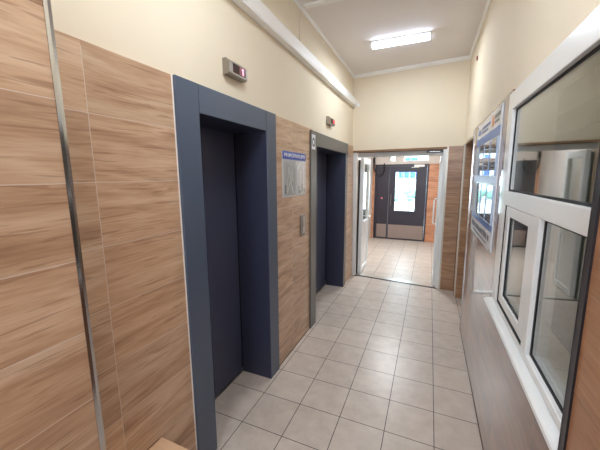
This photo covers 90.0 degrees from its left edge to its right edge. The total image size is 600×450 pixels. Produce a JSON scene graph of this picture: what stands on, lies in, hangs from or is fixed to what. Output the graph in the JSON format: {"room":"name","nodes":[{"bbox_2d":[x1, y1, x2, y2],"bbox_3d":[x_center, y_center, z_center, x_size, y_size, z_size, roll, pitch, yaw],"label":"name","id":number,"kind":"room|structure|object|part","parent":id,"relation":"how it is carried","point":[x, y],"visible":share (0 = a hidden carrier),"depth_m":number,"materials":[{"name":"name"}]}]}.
{"room":"elevator lobby","nodes":[
{"label":"elevator lobby","id":0,"kind":"room"},
{"bbox_2d":[0,0,99,449],"bbox_3d":[-1.461,0.220,-0.672,0.117,3.100,3.565,4,10,23],"label":"wall","id":1,"kind":"structure","parent":0,"point":[47,402],"depth_m":0.84,"materials":[{"name":"brown wood"}]},
{"bbox_2d":[42,0,105,449],"bbox_3d":[-0.706,0.349,0.995,0.015,2.300,0.021,4,10,23],"label":"trim","id":2,"kind":"structure","parent":1,"relation":"attached to","point":[47,8],"depth_m":0.93,"materials":[{"name":"silver metal"}]},
{"bbox_2d":[51,0,358,449],"bbox_3d":[-0.708,-0.130,1.443,0.210,3.100,8.100,4,10,23],"label":"wall","id":3,"kind":"structure","parent":0,"point":[117,59],"depth_m":1.34,"materials":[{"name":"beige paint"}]},
{"bbox_2d":[171,74,278,449],"bbox_3d":[-0.528,0.271,2.048,0.331,2.112,0.996,4,10,23],"label":"elevator door","id":4,"kind":"structure","parent":3,"relation":"in","point":[225,144],"depth_m":2.19,"materials":[{"name":"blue metal"}]},
{"bbox_3d":[-0.579,0.294,2.263,0.022,1.973,0.358,4,10,23],"label":"door panel","id":5,"kind":"part","parent":4,"relation":"part of","materials":[{"name":"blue metal"}]},
{"bbox_3d":[-0.645,1.298,2.276,0.054,0.010,0.689,4,10,23],"label":"sill","id":6,"kind":"part","parent":4,"relation":"part of","materials":[{"name":"tile"}]},
{"bbox_2d":[222,57,246,82],"bbox_3d":[-0.383,-0.919,1.784,0.049,0.086,0.185,4,10,23],"label":"indicator","id":7,"kind":"object","parent":3,"relation":"attached to","point":[231,69],"visible":1,"depth_m":1.75,"materials":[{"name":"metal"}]},
{"bbox_2d":[282,150,305,197],"bbox_3d":[-0.045,-0.451,2.676,0.010,0.386,0.499,4,10,23],"label":"information sign","id":8,"kind":"object","parent":3,"relation":"attached to","point":[293,163],"visible":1,"depth_m":2.64,"materials":[{"name":"paper"}]},
{"bbox_2d":[279,329,308,366],"bbox_3d":[-0.050,1.189,2.947,0.013,0.006,0.730,4,10,23],"label":"baseboard","id":9,"kind":"structure","parent":3,"relation":"attached to","point":[308,329],"depth_m":2.89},
{"bbox_2d":[232,0,359,107],"bbox_3d":[0.065,-1.503,2.618,0.152,0.105,4.121,4,10,23],"label":"duct","id":10,"kind":"object","parent":3,"relation":"attached to","point":[255,9],"visible":1,"depth_m":2.36,"materials":[{"name":"white paint"}]},
{"bbox_2d":[299,11,300,41],"bbox_3d":[0.001,-1.704,2.622,0.006,0.290,0.016,4,10,23],"label":"trim","id":11,"kind":"structure","parent":3,"relation":"attached to","point":[299,11],"depth_m":2.62,"materials":[{"name":"beige paint"}]},
{"bbox_2d":[300,214,305,236],"bbox_3d":[0.032,0.003,2.911,0.026,0.207,0.105,4,10,23],"label":"panel","id":12,"kind":"object","parent":3,"relation":"attached to","point":[302,217],"visible":1,"depth_m":2.89,"materials":[{"name":"metal"}]},
{"bbox_2d":[293,0,353,76],"bbox_3d":[-0.661,-1.625,1.048,0.022,0.022,7.470,4,10,23],"label":"crown molding","id":13,"kind":"structure","parent":3,"relation":"attached to","point":[297,2],"depth_m":3.05,"materials":[{"name":"white paint"}]},
{"bbox_2d":[309,130,347,328],"bbox_3d":[0.250,-0.019,3.838,0.333,2.098,1.465,4,10,23],"label":"elevator door","id":14,"kind":"structure","parent":3,"relation":"in","point":[327,234],"depth_m":4.28,"materials":[{"name":"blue metal"}]},
{"bbox_3d":[0.101,0.042,3.826,0.026,1.958,0.978,4,10,23],"label":"door panel","id":15,"kind":"part","parent":14,"relation":"part of","materials":[{"name":"blue metal"}]},
{"bbox_3d":[0.337,-0.048,4.373,0.022,1.958,0.198,4,10,23],"label":"door panel","id":16,"kind":"part","parent":14,"relation":"part of","materials":[{"name":"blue metal"}]},
{"bbox_2d":[326,116,334,125],"bbox_3d":[0.359,-1.207,3.492,0.049,0.086,0.190,4,10,23],"label":"indicator","id":17,"kind":"object","parent":3,"relation":"attached to","point":[330,121],"visible":1,"depth_m":3.42,"materials":[{"name":"metal"}]},
{"bbox_2d":[325,168,326,279],"bbox_3d":[-0.403,-0.406,3.112,0.340,3.100,3.750,4,10,23],"label":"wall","id":18,"kind":"structure","parent":0,"point":[326,168],"depth_m":4.61,"materials":[{"name":"black metal"}]},
{"bbox_2d":[215,238,482,449],"bbox_3d":[1.032,1.290,2.643,3.550,0.100,11.220,4,10,23],"label":"floor","id":19,"kind":"structure","parent":0,"point":[381,365],"depth_m":2.48,"materials":[{"name":"tile"}]},
{"bbox_2d":[149,437,188,449],"bbox_3d":[-0.580,1.257,1.278,0.316,0.415,0.305,4,10,23],"label":"bench","id":20,"kind":"object","parent":19,"relation":"on","point":[162,443],"visible":1,"depth_m":1.39,"materials":[{"name":"brown wood"}]},
{"bbox_2d":[359,157,373,239],"bbox_3d":[1.220,-0.808,6.614,0.250,2.750,3.200,4,10,23],"label":"wall","id":21,"kind":"structure","parent":0,"point":[371,158],"depth_m":7.73,"materials":[{"name":"paint"}]},
{"bbox_2d":[298,0,487,74],"bbox_3d":[0.873,-1.618,0.456,4.600,0.150,8.000,4,10,23],"label":"ceiling","id":22,"kind":"structure","parent":0,"point":[350,26],"depth_m":2.97,"materials":[{"name":"paint"}]},
{"bbox_2d":[304,0,341,8],"bbox_3d":[0.706,-1.837,2.303,1.450,0.018,0.055,4,10,23],"label":"trim","id":23,"kind":"structure","parent":22,"relation":"attached to","point":[319,2],"depth_m":2.52,"materials":[{"name":"white paint"}]},
{"bbox_2d":[371,31,431,49],"bbox_3d":[1.066,-1.956,3.188,0.606,0.072,0.068,4,10,23],"label":"ceiling lamp","id":24,"kind":"object","parent":22,"relation":"attached to","point":[422,36],"visible":1,"depth_m":3.16,"materials":[{"name":"white paint"}]},
{"bbox_2d":[371,31,430,43],"bbox_3d":[1.066,-1.983,3.183,0.600,0.018,0.068,4,10,23],"label":"ceiling light","id":25,"kind":"object","parent":24,"relation":"on","point":[422,34],"depth_m":3.15,"materials":[{"name":"white paint"}]},
{"bbox_2d":[371,155,440,241],"bbox_3d":[2.686,-0.982,7.649,1.620,2.750,0.216,4,10,23],"label":"wall","id":26,"kind":"structure","parent":0,"point":[434,161],"depth_m":7.42,"materials":[{"name":"paint"}]},
{"bbox_2d":[373,159,384,175],"bbox_3d":[2.030,-1.476,7.701,0.305,0.451,0.063,4,10,23],"label":"cable loop","id":27,"kind":"object","parent":26,"relation":"hanging from","point":[373,159],"visible":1,"depth_m":7.71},
{"bbox_2d":[373,164,429,241],"bbox_3d":[2.657,-0.571,7.644,1.620,1.940,0.171,4,10,23],"label":"door","id":28,"kind":"structure","parent":26,"relation":"in","point":[388,223],"depth_m":7.69,"materials":[{"name":"black paint"}]},
{"bbox_3d":[2.147,0.139,7.954,0.250,0.350,0.004,4,10,23],"label":"kick plate","id":29,"kind":"part","parent":28,"relation":"part of","materials":[{"name":"brown metal"}]},
{"bbox_3d":[2.696,0.181,7.722,0.845,0.350,0.004,4,10,23],"label":"kick plate","id":30,"kind":"part","parent":28,"relation":"part of","materials":[{"name":"brown metal"}]},
{"bbox_2d":[353,59,470,290],"bbox_3d":[1.550,-0.637,4.429,1.677,3.120,0.348,5,11,29],"label":"wall","id":31,"kind":"structure","parent":0,"point":[423,108],"depth_m":4.13,"materials":[{"name":"beige paint"}]},
{"bbox_2d":[356,273,434,286],"bbox_3d":[1.502,0.877,4.821,1.269,0.005,0.114,5,11,29],"label":"trim","id":32,"kind":"structure","parent":31,"relation":"attached to","point":[362,274],"depth_m":4.82,"materials":[{"name":"metal"}]},
{"bbox_2d":[352,149,446,287],"bbox_3d":[1.597,-0.139,4.832,1.354,2.005,0.808,5,11,29],"label":"door","id":33,"kind":"structure","parent":31,"relation":"in","point":[361,215],"depth_m":4.82,"materials":[{"name":"white plastic"}]},
{"bbox_3d":[1.118,0.346,5.306,0.024,0.703,0.430,4,10,23],"label":"panel","id":34,"kind":"part","parent":33,"relation":"part of","materials":[{"name":"white plastic"}]},
{"bbox_3d":[1.115,-0.558,5.157,0.006,0.960,0.430,4,10,23],"label":"pane","id":35,"kind":"part","parent":33,"relation":"part of","materials":[{"name":"clear glass"}]},
{"bbox_3d":[2.171,-0.220,4.843,0.051,0.423,0.024,4,10,23],"label":"handle","id":36,"kind":"part","parent":33,"relation":"part of","materials":[{"name":"white plastic"}]},
{"bbox_2d":[353,55,470,78],"bbox_3d":[1.436,-2.112,4.033,1.509,0.040,0.036,5,11,29],"label":"crown molding","id":37,"kind":"structure","parent":31,"relation":"attached to","point":[462,58],"depth_m":3.98,"materials":[{"name":"white paint"}]},
{"bbox_2d":[438,147,448,288],"bbox_3d":[2.020,-0.053,4.229,0.032,2.030,0.186,6,11,35],"label":"trim","id":38,"kind":"structure","parent":31,"relation":"attached to","point":[447,147],"depth_m":4.18,"materials":[{"name":"metal"}]},
{"bbox_2d":[453,0,599,449],"bbox_3d":[1.339,-0.009,0.520,1.394,3.150,8.000,4,10,23],"label":"wall","id":39,"kind":"structure","parent":0,"point":[515,37],"depth_m":1.58,"materials":[{"name":"beige paint"}]},
{"bbox_2d":[453,145,465,297],"bbox_3d":[2.099,-0.010,3.952,0.043,2.035,0.020,4,10,23],"label":"trim","id":40,"kind":"structure","parent":39,"relation":"attached to","point":[464,145],"depth_m":3.93,"materials":[{"name":"metal"}]},
{"bbox_2d":[459,130,474,329],"bbox_3d":[1.724,0.107,3.089,0.044,2.085,0.020,4,10,23],"label":"trim","id":41,"kind":"structure","parent":39,"relation":"attached to","point":[474,130],"depth_m":3.07,"materials":[{"name":"silver metal"}]},
{"bbox_2d":[460,332,482,448],"bbox_3d":[1.228,1.328,2.076,0.013,0.008,2.605,4,10,23],"label":"baseboard","id":42,"kind":"structure","parent":39,"relation":"attached to","point":[460,332],"depth_m":2.27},
{"bbox_2d":[470,0,490,56],"bbox_3d":[0.670,-1.523,0.410,0.022,0.022,7.330,4,10,23],"label":"crown molding","id":43,"kind":"structure","parent":39,"relation":"attached to","point":[488,1],"depth_m":2.92,"materials":[{"name":"white paint"}]},
{"bbox_2d":[470,102,504,252],"bbox_3d":[1.393,-0.344,2.282,0.028,0.910,1.000,4,10,23],"label":"notice board","id":44,"kind":"object","parent":39,"relation":"attached to","point":[487,153],"visible":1,"depth_m":2.10,"materials":[{"name":"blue plastic"}]},
{"bbox_2d":[478,122,489,136],"bbox_3d":[1.447,-0.748,2.363,0.002,0.050,0.550,4,10,23],"label":"print","id":45,"kind":"object","parent":44,"relation":"attached to","point":[484,129],"depth_m":2.33,"materials":[{"name":"blue"}]},
{"bbox_2d":[486,190,491,213],"bbox_3d":[1.246,-0.153,1.975,0.003,0.151,0.171,4,10,23],"label":"print","id":46,"kind":"object","parent":44,"relation":"attached to","point":[489,193],"depth_m":1.98},
{"bbox_2d":[490,143,495,167],"bbox_3d":[1.241,-0.444,1.928,0.003,0.151,0.171,4,10,23],"label":"print","id":47,"kind":"object","parent":44,"relation":"attached to","point":[493,146],"depth_m":1.93},
{"bbox_2d":[494,110,500,123],"bbox_3d":[1.236,-0.675,1.876,0.002,0.055,0.180,4,10,23],"label":"print","id":48,"kind":"object","parent":44,"relation":"attached to","point":[497,119],"depth_m":1.87},
{"bbox_2d":[484,5,599,449],"bbox_3d":[0.927,-0.035,1.171,0.108,1.157,1.124,4,10,23],"label":"window","id":49,"kind":"structure","parent":39,"relation":"in","point":[523,323],"depth_m":1.12,"materials":[{"name":"white plastic"}]},
{"bbox_3d":[0.996,0.188,1.378,0.011,0.414,0.332,4,10,23],"label":"pane","id":50,"kind":"part","parent":49,"relation":"part of","materials":[{"name":"clear glass"}]},
{"bbox_3d":[1.005,0.188,1.365,0.066,0.509,0.454,4,10,23],"label":"sash","id":51,"kind":"part","parent":49,"relation":"part of","materials":[{"name":"white plastic"}]},
{"bbox_3d":[0.924,0.521,1.265,0.098,0.028,1.124,4,10,23],"label":"sill","id":52,"kind":"part","parent":49,"relation":"part of","materials":[{"name":"white plastic"}]},
{"bbox_3d":[0.910,-0.310,1.106,0.011,0.413,0.974,4,10,23],"label":"pane","id":53,"kind":"part","parent":49,"relation":"part of","materials":[{"name":"clear glass"}]},
{"bbox_2d":[557,148,599,449],"bbox_3d":[0.677,0.392,0.716,0.084,2.300,0.028,4,10,23],"label":"trim","id":54,"kind":"structure","parent":39,"relation":"attached to","point":[595,207],"depth_m":0.69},
{"bbox_2d":[548,66,599,353],"bbox_3d":[1.605,0.220,-0.473,2.105,3.180,6.340,4,10,23],"label":"wall","id":55,"kind":"structure","parent":0,"point":[577,135],"depth_m":2.50,"materials":[{"name":"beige paint"}]},
{"label":"outside","id":56,"kind":"structure","parent":0,"visible":0},
{"bbox_2d":[394,191,423,229],"bbox_3d":[14.263,-3.575,32.835,60.000,0.130,55.340,4,10,23],"label":"street","id":57,"kind":"structure","parent":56,"point":[406,205],"depth_m":18.53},
{"bbox_2d":[395,190,398,200],"bbox_3d":[6.433,-2.133,21.276,1.207,0.798,1.114,4,10,23],"label":"bush","id":58,"kind":"object","parent":57,"relation":"on","point":[396,192],"visible":0.18,"depth_m":20.72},
{"bbox_2d":[403,186,414,200],"bbox_3d":[7.930,-2.182,20.933,1.439,1.045,1.027,-4,10,-22],"label":"bush","id":59,"kind":"object","parent":57,"relation":"on","point":[409,191],"visible":0.65,"depth_m":20.74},
{"bbox_2d":[391,156,428,190],"bbox_3d":[15.735,-11.587,37.617,30.000,14.120,11.100,4,10,23],"label":"apartment building","id":60,"kind":"structure","parent":57,"relation":"on","point":[404,180],"depth_m":34.14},
{"bbox_3d":[11.559,-6.490,34.209,0.550,2.250,0.100,4,10,23],"label":"door panel","id":61,"kind":"part","parent":60,"relation":"part of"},
{"bbox_3d":[12.156,-6.450,33.956,0.550,2.250,0.100,4,10,23],"label":"door panel","id":62,"kind":"part","parent":60,"relation":"part of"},
{"bbox_3d":[12.800,-6.407,33.684,0.700,2.250,0.100,4,10,23],"label":"door panel","id":63,"kind":"part","parent":60,"relation":"part of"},
{"bbox_2d":[395,198,425,214],"bbox_3d":[4.356,-0.696,12.438,4.000,0.860,0.040,4,10,23],"label":"fence","id":64,"kind":"object","parent":57,"relation":"on","point":[395,198],"visible":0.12,"depth_m":12.39,"materials":[{"name":"paint"}]}
]}

